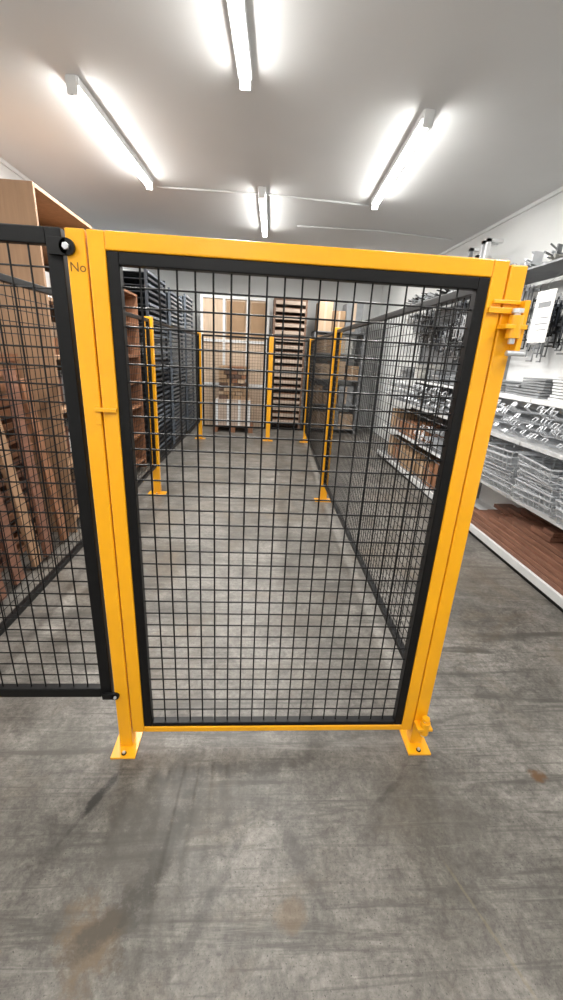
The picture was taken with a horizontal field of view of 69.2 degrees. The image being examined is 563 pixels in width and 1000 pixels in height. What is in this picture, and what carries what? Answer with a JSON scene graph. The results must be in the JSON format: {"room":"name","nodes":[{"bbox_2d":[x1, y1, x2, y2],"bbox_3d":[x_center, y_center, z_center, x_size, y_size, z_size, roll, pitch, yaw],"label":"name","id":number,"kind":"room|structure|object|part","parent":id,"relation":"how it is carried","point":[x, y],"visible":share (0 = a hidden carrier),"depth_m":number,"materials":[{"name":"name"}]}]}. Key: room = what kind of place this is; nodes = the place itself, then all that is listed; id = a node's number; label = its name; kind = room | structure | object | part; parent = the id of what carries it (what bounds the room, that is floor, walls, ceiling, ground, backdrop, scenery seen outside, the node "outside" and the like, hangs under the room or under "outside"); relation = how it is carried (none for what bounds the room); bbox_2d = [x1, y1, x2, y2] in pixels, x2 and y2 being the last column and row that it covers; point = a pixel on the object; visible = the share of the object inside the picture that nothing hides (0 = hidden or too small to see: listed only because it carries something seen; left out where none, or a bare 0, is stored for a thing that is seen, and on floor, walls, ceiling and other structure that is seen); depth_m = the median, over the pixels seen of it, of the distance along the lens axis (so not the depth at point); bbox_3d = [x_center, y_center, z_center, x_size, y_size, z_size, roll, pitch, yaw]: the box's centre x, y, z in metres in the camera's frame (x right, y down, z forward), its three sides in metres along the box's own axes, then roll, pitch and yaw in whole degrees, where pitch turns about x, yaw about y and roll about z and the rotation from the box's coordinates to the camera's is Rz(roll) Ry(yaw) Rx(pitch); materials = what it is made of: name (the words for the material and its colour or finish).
{"room":"warehouse storage room","nodes":[
{"label":"warehouse storage room","id":0,"kind":"room"},
{"bbox_2d":[0,163,145,353],"bbox_3d":[-2.575,-1.203,2.984,0.100,3.040,12.700,2,20,-4],"label":"wall","id":1,"kind":"structure","parent":0,"point":[5,173],"depth_m":3.80,"materials":[{"name":"paint"}]},
{"bbox_2d":[0,157,147,269],"bbox_3d":[-2.437,-2.615,2.485,0.020,0.035,12.700,2,20,-4],"label":"trim","id":2,"kind":"structure","parent":1,"relation":"attached to","point":[2,161],"depth_m":3.83,"materials":[{"name":"paint"}]},
{"bbox_2d":[148,269,382,425],"bbox_3d":[-0.383,-3.288,9.172,5.190,3.040,0.100,2,20,-4],"label":"wall","id":3,"kind":"structure","parent":0,"point":[185,279],"depth_m":8.76,"materials":[{"name":"paint"}]},
{"bbox_2d":[0,421,562,999],"bbox_3d":[-0.119,0.352,3.685,5.190,0.100,12.900,2,20,-4],"label":"floor","id":4,"kind":"structure","parent":0,"point":[310,864],"depth_m":1.50,"materials":[{"name":"concrete"}]},
{"bbox_2d":[0,353,38,571],"bbox_3d":[-2.171,-0.116,2.398,0.583,1.430,1.644,2,20,-4],"label":"crate stack","id":5,"kind":"object","parent":4,"relation":"on","point":[12,360],"visible":0.14,"depth_m":2.96,"materials":[{"name":"brown wood"}]},
{"bbox_2d":[0,369,68,600],"bbox_3d":[-1.736,-0.083,2.457,0.148,1.316,1.417,2,20,-4],"label":"boards","id":6,"kind":"object","parent":4,"relation":"on","point":[5,519],"visible":0.57,"depth_m":2.79,"materials":[{"name":"brown wood"}]},
{"bbox_2d":[0,178,93,531],"bbox_3d":[-2.124,-1.083,3.522,0.820,2.500,1.020,2,20,-4],"label":"shelving","id":7,"kind":"object","parent":4,"relation":"on","point":[23,202],"visible":0.35,"depth_m":2.96,"materials":[{"name":"brown wood"}]},
{"bbox_2d":[45,271,92,505],"bbox_3d":[-2.168,-1.137,4.106,0.670,1.953,2.079,2,20,-4],"label":"stock","id":8,"kind":"object","parent":7,"relation":"on","point":[47,274],"visible":0.02,"depth_m":3.52,"materials":[{"name":"grey metal"}]},
{"bbox_2d":[64,227,142,758],"bbox_3d":[-0.566,0.146,1.360,0.120,1.800,0.135,2,20,-4],"label":"fence post","id":9,"kind":"object","parent":4,"relation":"on","point":[126,746],"visible":0.93,"depth_m":1.26,"materials":[{"name":"metal"}]},
{"bbox_2d":[0,223,119,699],"bbox_3d":[-0.861,0.020,1.287,0.582,1.545,0.055,2,20,-4],"label":"fence panel","id":10,"kind":"object","parent":9,"relation":"attached to","point":[58,246],"visible":1,"depth_m":1.26,"materials":[{"name":"metal"}]},
{"bbox_3d":[-0.625,0.983,1.657,0.095,0.019,0.135,2,20,-4],"label":"plate","id":11,"kind":"part","parent":9,"relation":"part of","materials":[{"name":"metal"}]},
{"bbox_2d":[124,289,146,467],"bbox_3d":[-2.170,-1.269,4.633,0.870,2.100,1.100,2,20,-4],"label":"shelving","id":12,"kind":"object","parent":4,"relation":"on","point":[130,298],"visible":0.1,"depth_m":5.08,"materials":[{"name":"brown wood"}]},
{"bbox_2d":[123,269,171,455],"bbox_3d":[-2.134,-1.814,5.690,0.912,2.420,1.050,2,20,-4],"label":"rack","id":13,"kind":"object","parent":4,"relation":"on","point":[130,278],"visible":0.27,"depth_m":5.45,"materials":[{"name":"metal"}]},
{"bbox_2d":[144,316,166,494],"bbox_3d":[-1.331,-0.922,4.237,0.190,1.800,0.110,2,20,-4],"label":"fence post","id":14,"kind":"object","parent":4,"relation":"on","point":[156,473],"visible":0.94,"depth_m":4.24,"materials":[{"name":"metal"}]},
{"bbox_2d":[0,273,156,636],"bbox_3d":[-1.252,-0.538,2.741,0.032,1.470,3.010,2,20,-4],"label":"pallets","id":15,"kind":"object","parent":14,"relation":"attached to","point":[4,278],"visible":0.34,"depth_m":2.08,"materials":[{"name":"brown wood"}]},
{"bbox_3d":[-1.377,-0.084,4.536,0.190,0.019,0.110,2,20,-4],"label":"plate","id":16,"kind":"part","parent":14,"relation":"part of","materials":[{"name":"metal"}]},
{"bbox_2d":[153,320,199,462],"bbox_3d":[-1.380,-1.585,5.656,0.033,1.470,3.051,2,20,-3],"label":"fence panel","id":17,"kind":"object","parent":14,"relation":"attached to","point":[167,374],"visible":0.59,"depth_m":5.42,"materials":[{"name":"black metal"}]},
{"bbox_2d":[138,287,185,444],"bbox_3d":[-2.169,-2.143,6.714,0.962,2.350,1.000,2,20,-4],"label":"rack","id":18,"kind":"object","parent":4,"relation":"on","point":[171,298],"visible":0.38,"depth_m":6.55,"materials":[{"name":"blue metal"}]},
{"bbox_2d":[139,294,194,430],"bbox_3d":[-2.194,-2.487,7.600,1.012,2.400,0.800,2,20,-4],"label":"rack","id":19,"kind":"object","parent":4,"relation":"on","point":[186,300],"visible":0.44,"depth_m":7.46,"materials":[{"name":"metal"}]},
{"bbox_2d":[195,332,205,438],"bbox_3d":[-1.440,-1.974,7.173,0.190,1.800,0.110,2,20,-4],"label":"fence post","id":20,"kind":"object","parent":4,"relation":"on","point":[199,333],"visible":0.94,"depth_m":7.17,"materials":[{"name":"metal"}]},
{"bbox_2d":[215,423,252,432],"bbox_3d":[-0.985,-1.512,8.445,0.800,0.125,0.600,2,20,-4],"label":"pallet","id":21,"kind":"object","parent":4,"relation":"on","point":[250,430],"visible":0.24,"depth_m":8.18,"materials":[{"name":"brown wood"}]},
{"bbox_2d":[216,365,250,425],"bbox_3d":[-0.963,-2.107,8.241,0.680,1.131,0.545,2,20,-4],"label":"boxes","id":22,"kind":"object","parent":21,"relation":"on","point":[223,374],"visible":0.66,"depth_m":8.04,"materials":[{"name":"beige cardboard"}]},
{"bbox_2d":[200,294,269,426],"bbox_3d":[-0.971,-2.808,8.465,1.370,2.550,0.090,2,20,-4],"label":"stacked boxes","id":23,"kind":"object","parent":4,"relation":"on","point":[222,303],"visible":0.59,"depth_m":8.28,"materials":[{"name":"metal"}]},
{"bbox_2d":[262,337,273,441],"bbox_3d":[-0.215,-1.950,7.295,0.190,1.800,0.110,2,20,-4],"label":"fence post","id":24,"kind":"object","parent":4,"relation":"on","point":[271,339],"visible":0.97,"depth_m":7.25,"materials":[{"name":"metal"}]},
{"bbox_2d":[202,334,268,428],"bbox_3d":[-0.824,-2.063,7.219,1.140,1.560,0.030,2,20,-4],"label":"fence panel","id":25,"kind":"object","parent":24,"relation":"attached to","point":[203,335],"visible":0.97,"depth_m":7.18,"materials":[{"name":"black metal"}]},
{"bbox_2d":[270,298,307,430],"bbox_3d":[0.110,-2.775,8.541,0.660,2.550,0.485,2,20,-4],"label":"pallets","id":26,"kind":"object","parent":4,"relation":"on","point":[292,306],"visible":0.63,"depth_m":8.36,"materials":[{"name":"brown wood"}]},
{"bbox_2d":[299,339,312,442],"bbox_3d":[0.482,-1.929,7.343,0.190,1.800,0.110,2,20,-4],"label":"fence post","id":27,"kind":"object","parent":4,"relation":"on","point":[304,434],"visible":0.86,"depth_m":7.37,"materials":[{"name":"metal"}]},
{"bbox_2d":[270,338,309,430],"bbox_3d":[0.139,-2.033,7.285,0.610,1.560,0.030,2,20,-4],"label":"fence panel","id":28,"kind":"object","parent":27,"relation":"attached to","point":[275,339],"visible":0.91,"depth_m":7.25,"materials":[{"name":"black metal"}]},
{"bbox_2d":[314,327,341,501],"bbox_3d":[0.513,-0.842,4.298,0.190,1.800,0.110,2,20,-4],"label":"fence post","id":29,"kind":"object","parent":4,"relation":"on","point":[323,494],"visible":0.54,"depth_m":4.28,"materials":[{"name":"metal"}]},
{"bbox_2d":[305,332,332,473],"bbox_3d":[0.500,-1.470,5.790,0.034,1.580,3.163,3,20,-1],"label":"fence panel","id":30,"kind":"object","parent":29,"relation":"attached to","point":[317,394],"visible":0.6,"depth_m":5.60,"materials":[{"name":"black metal"}]},
{"bbox_2d":[323,290,471,657],"bbox_3d":[0.574,-0.418,2.852,0.030,1.580,2.940,2,20,-3],"label":"fence panel","id":31,"kind":"object","parent":29,"relation":"attached to","point":[462,294],"visible":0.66,"depth_m":2.32,"materials":[{"name":"black metal"}]},
{"bbox_2d":[308,331,364,433],"bbox_3d":[1.091,-2.466,8.648,1.010,2.000,0.600,2,20,-4],"label":"shelving","id":32,"kind":"object","parent":4,"relation":"on","point":[313,334],"visible":0.24,"depth_m":8.47,"materials":[{"name":"grey metal"}]},
{"bbox_2d":[312,301,363,428],"bbox_3d":[1.110,-2.751,8.509,0.910,2.429,0.471,2,20,-4],"label":"cardboard boxes","id":33,"kind":"object","parent":32,"relation":"on","point":[326,311],"visible":0.36,"depth_m":8.04,"materials":[{"name":"brown cardboard"}]},
{"bbox_2d":[377,301,462,472],"bbox_3d":[1.971,-1.639,6.016,0.525,2.300,1.200,2,20,-4],"label":"shelving","id":34,"kind":"object","parent":4,"relation":"on","point":[442,310],"visible":0.21,"depth_m":5.98,"materials":[{"name":"white metal"}]},
{"bbox_2d":[384,379,450,412],"bbox_3d":[1.925,-1.406,5.446,0.560,0.306,2.240,2,20,-4],"label":"brackets","id":35,"kind":"object","parent":34,"relation":"on","point":[395,384],"visible":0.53,"depth_m":5.31,"materials":[{"name":"metal"}]},
{"bbox_2d":[391,408,443,442],"bbox_3d":[1.956,-1.091,5.894,0.359,0.288,1.402,2,20,-4],"label":"cardboard boxes","id":36,"kind":"object","parent":34,"relation":"in","point":[410,410],"visible":0.5,"depth_m":5.89,"materials":[{"name":"brown cardboard"}]},
{"bbox_2d":[406,238,562,309],"bbox_3d":[2.142,-2.318,3.920,0.434,0.450,4.700,2,20,-4],"label":"stock","id":37,"kind":"object","parent":34,"relation":"on","point":[537,271],"visible":0.31,"depth_m":3.48,"materials":[{"name":"grey metal"}]},
{"bbox_2d":[527,274,558,342],"bbox_3d":[1.938,-1.407,2.852,0.193,0.581,0.200,2,20,-4],"label":"price tag","id":38,"kind":"object","parent":37,"relation":"hanging from","point":[545,301],"visible":1,"depth_m":2.88,"materials":[{"name":"white paper"}]},
{"bbox_2d":[400,300,468,500],"bbox_3d":[1.993,-1.235,4.886,0.612,2.300,1.200,2,20,-4],"label":"shelving","id":39,"kind":"object","parent":4,"relation":"on","point":[454,367],"depth_m":5.04,"materials":[{"name":"white metal"}]},
{"bbox_2d":[388,434,439,488],"bbox_3d":[1.948,-0.567,5.676,0.373,0.326,2.079,2,20,-4],"label":"cardboard boxes","id":40,"kind":"object","parent":39,"relation":"in","point":[395,440],"visible":0.27,"depth_m":5.60,"materials":[{"name":"brown cardboard"}]},
{"bbox_3d":[1.946,-0.735,4.889,0.548,0.294,0.614,2,20,-4],"label":"pile of wire brackets","id":41,"kind":"part","parent":39,"relation":"part of","materials":[{"name":"silver metal"}]},
{"bbox_2d":[399,265,527,755],"bbox_3d":[0.612,0.187,1.442,0.095,1.790,0.135,2,20,-4],"label":"fence post","id":42,"kind":"object","parent":4,"relation":"on","point":[415,744],"visible":0.7,"depth_m":1.36,"materials":[{"name":"metal"}]},
{"bbox_2d":[86,229,530,736],"bbox_3d":[0.057,0.132,1.373,1.210,1.718,0.097,2,20,-4],"label":"gate","id":43,"kind":"object","parent":42,"relation":"attached to","point":[109,252],"visible":1,"depth_m":1.28,"materials":[{"name":"metal"}]},
{"bbox_3d":[0.566,1.020,1.739,0.095,0.019,0.135,2,20,-4],"label":"plate","id":44,"kind":"part","parent":42,"relation":"part of","materials":[{"name":"metal"}]},
{"bbox_2d":[469,280,562,550],"bbox_3d":[2.101,-0.828,3.761,0.525,2.300,1.200,2,20,-4],"label":"shelving","id":45,"kind":"object","parent":4,"relation":"on","point":[516,368],"visible":0.25,"depth_m":3.78,"materials":[{"name":"white metal"}]},
{"bbox_2d":[402,285,562,361],"bbox_3d":[2.127,-1.709,4.040,0.450,0.643,4.703,2,20,-4],"label":"stock","id":46,"kind":"object","parent":45,"relation":"hanging from","point":[555,329],"visible":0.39,"depth_m":3.81,"materials":[{"name":"metal"}]},
{"bbox_2d":[446,394,562,450],"bbox_3d":[2.055,-0.612,3.224,0.553,0.316,2.351,2,20,-4],"label":"brackets","id":47,"kind":"object","parent":45,"relation":"on","point":[523,425],"visible":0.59,"depth_m":3.22,"materials":[{"name":"metal"}]},
{"bbox_2d":[490,399,562,611],"bbox_3d":[2.166,-0.422,2.634,0.525,2.300,1.200,2,20,-4],"label":"shelving","id":48,"kind":"object","parent":4,"relation":"on","point":[531,578],"visible":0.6,"depth_m":3.03,"materials":[{"name":"white metal"}]},
{"bbox_2d":[400,364,562,402],"bbox_3d":[2.076,-1.248,4.167,0.366,0.214,4.550,2,20,-4],"label":"stock","id":49,"kind":"object","parent":48,"relation":"on","point":[541,388],"visible":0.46,"depth_m":3.39,"materials":[{"name":"metal"}]},
{"bbox_2d":[471,503,562,595],"bbox_3d":[2.097,0.281,3.335,0.463,0.316,1.940,2,20,-4],"label":"shelf","id":50,"kind":"object","parent":48,"relation":"on","point":[537,543],"visible":0.78,"depth_m":3.23,"materials":[{"name":"brown wood"}]},
{"bbox_2d":[481,436,562,527],"bbox_3d":[2.028,-0.228,3.328,0.561,0.392,2.264,2,20,-4],"label":"packaged goods","id":51,"kind":"object","parent":48,"relation":"in","point":[538,477],"visible":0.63,"depth_m":3.17,"materials":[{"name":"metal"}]},
{"bbox_2d":[0,0,562,284],"bbox_3d":[0.045,-2.602,2.632,5.190,0.100,12.900,2,20,-4],"label":"ceiling","id":52,"kind":"structure","parent":0,"point":[339,88],"depth_m":2.71,"materials":[{"name":"paint"}]},
{"bbox_2d":[65,74,152,190],"bbox_3d":[-1.269,-2.771,3.192,0.080,0.095,1.549,3,20,-1],"label":"fluorescent light","id":53,"kind":"object","parent":52,"relation":"attached to","point":[76,88],"visible":1,"depth_m":2.88,"materials":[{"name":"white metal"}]},
{"bbox_2d":[227,0,252,91],"bbox_3d":[-0.206,-2.153,1.625,0.080,0.095,1.548,3,20,-1],"label":"fluorescent light","id":54,"kind":"object","parent":52,"relation":"attached to","point":[237,11],"visible":1,"depth_m":2.03,"materials":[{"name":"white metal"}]},
{"bbox_2d":[258,186,267,237],"bbox_3d":[-0.203,-3.222,4.625,0.080,0.095,1.427,2,20,-2],"label":"fluorescent light","id":55,"kind":"object","parent":52,"relation":"attached to","point":[262,196],"visible":1,"depth_m":4.37,"materials":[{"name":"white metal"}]},
{"bbox_2d":[157,186,451,240],"bbox_3d":[0.482,-3.233,4.649,3.511,0.017,1.085,2,20,-4],"label":"conduit","id":56,"kind":"object","parent":52,"relation":"attached to","point":[164,187],"depth_m":4.19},
{"bbox_2d":[371,109,435,209],"bbox_3d":[0.941,-2.707,3.358,0.081,0.095,1.605,3,20,-1],"label":"fluorescent light","id":57,"kind":"object","parent":52,"relation":"attached to","point":[425,120],"visible":1,"depth_m":3.03,"materials":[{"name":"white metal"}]},
{"bbox_2d":[366,192,562,441],"bbox_3d":[2.501,-1.047,3.333,0.100,3.040,12.700,2,20,-4],"label":"wall","id":58,"kind":"structure","parent":0,"point":[535,229],"depth_m":4.56,"materials":[{"name":"paint"}]},
{"bbox_2d":[382,186,562,286],"bbox_3d":[2.519,-2.462,2.825,0.020,0.035,12.700,2,20,-4],"label":"trim","id":59,"kind":"structure","parent":58,"relation":"attached to","point":[556,192],"depth_m":4.35,"materials":[{"name":"paint"}]}
]}

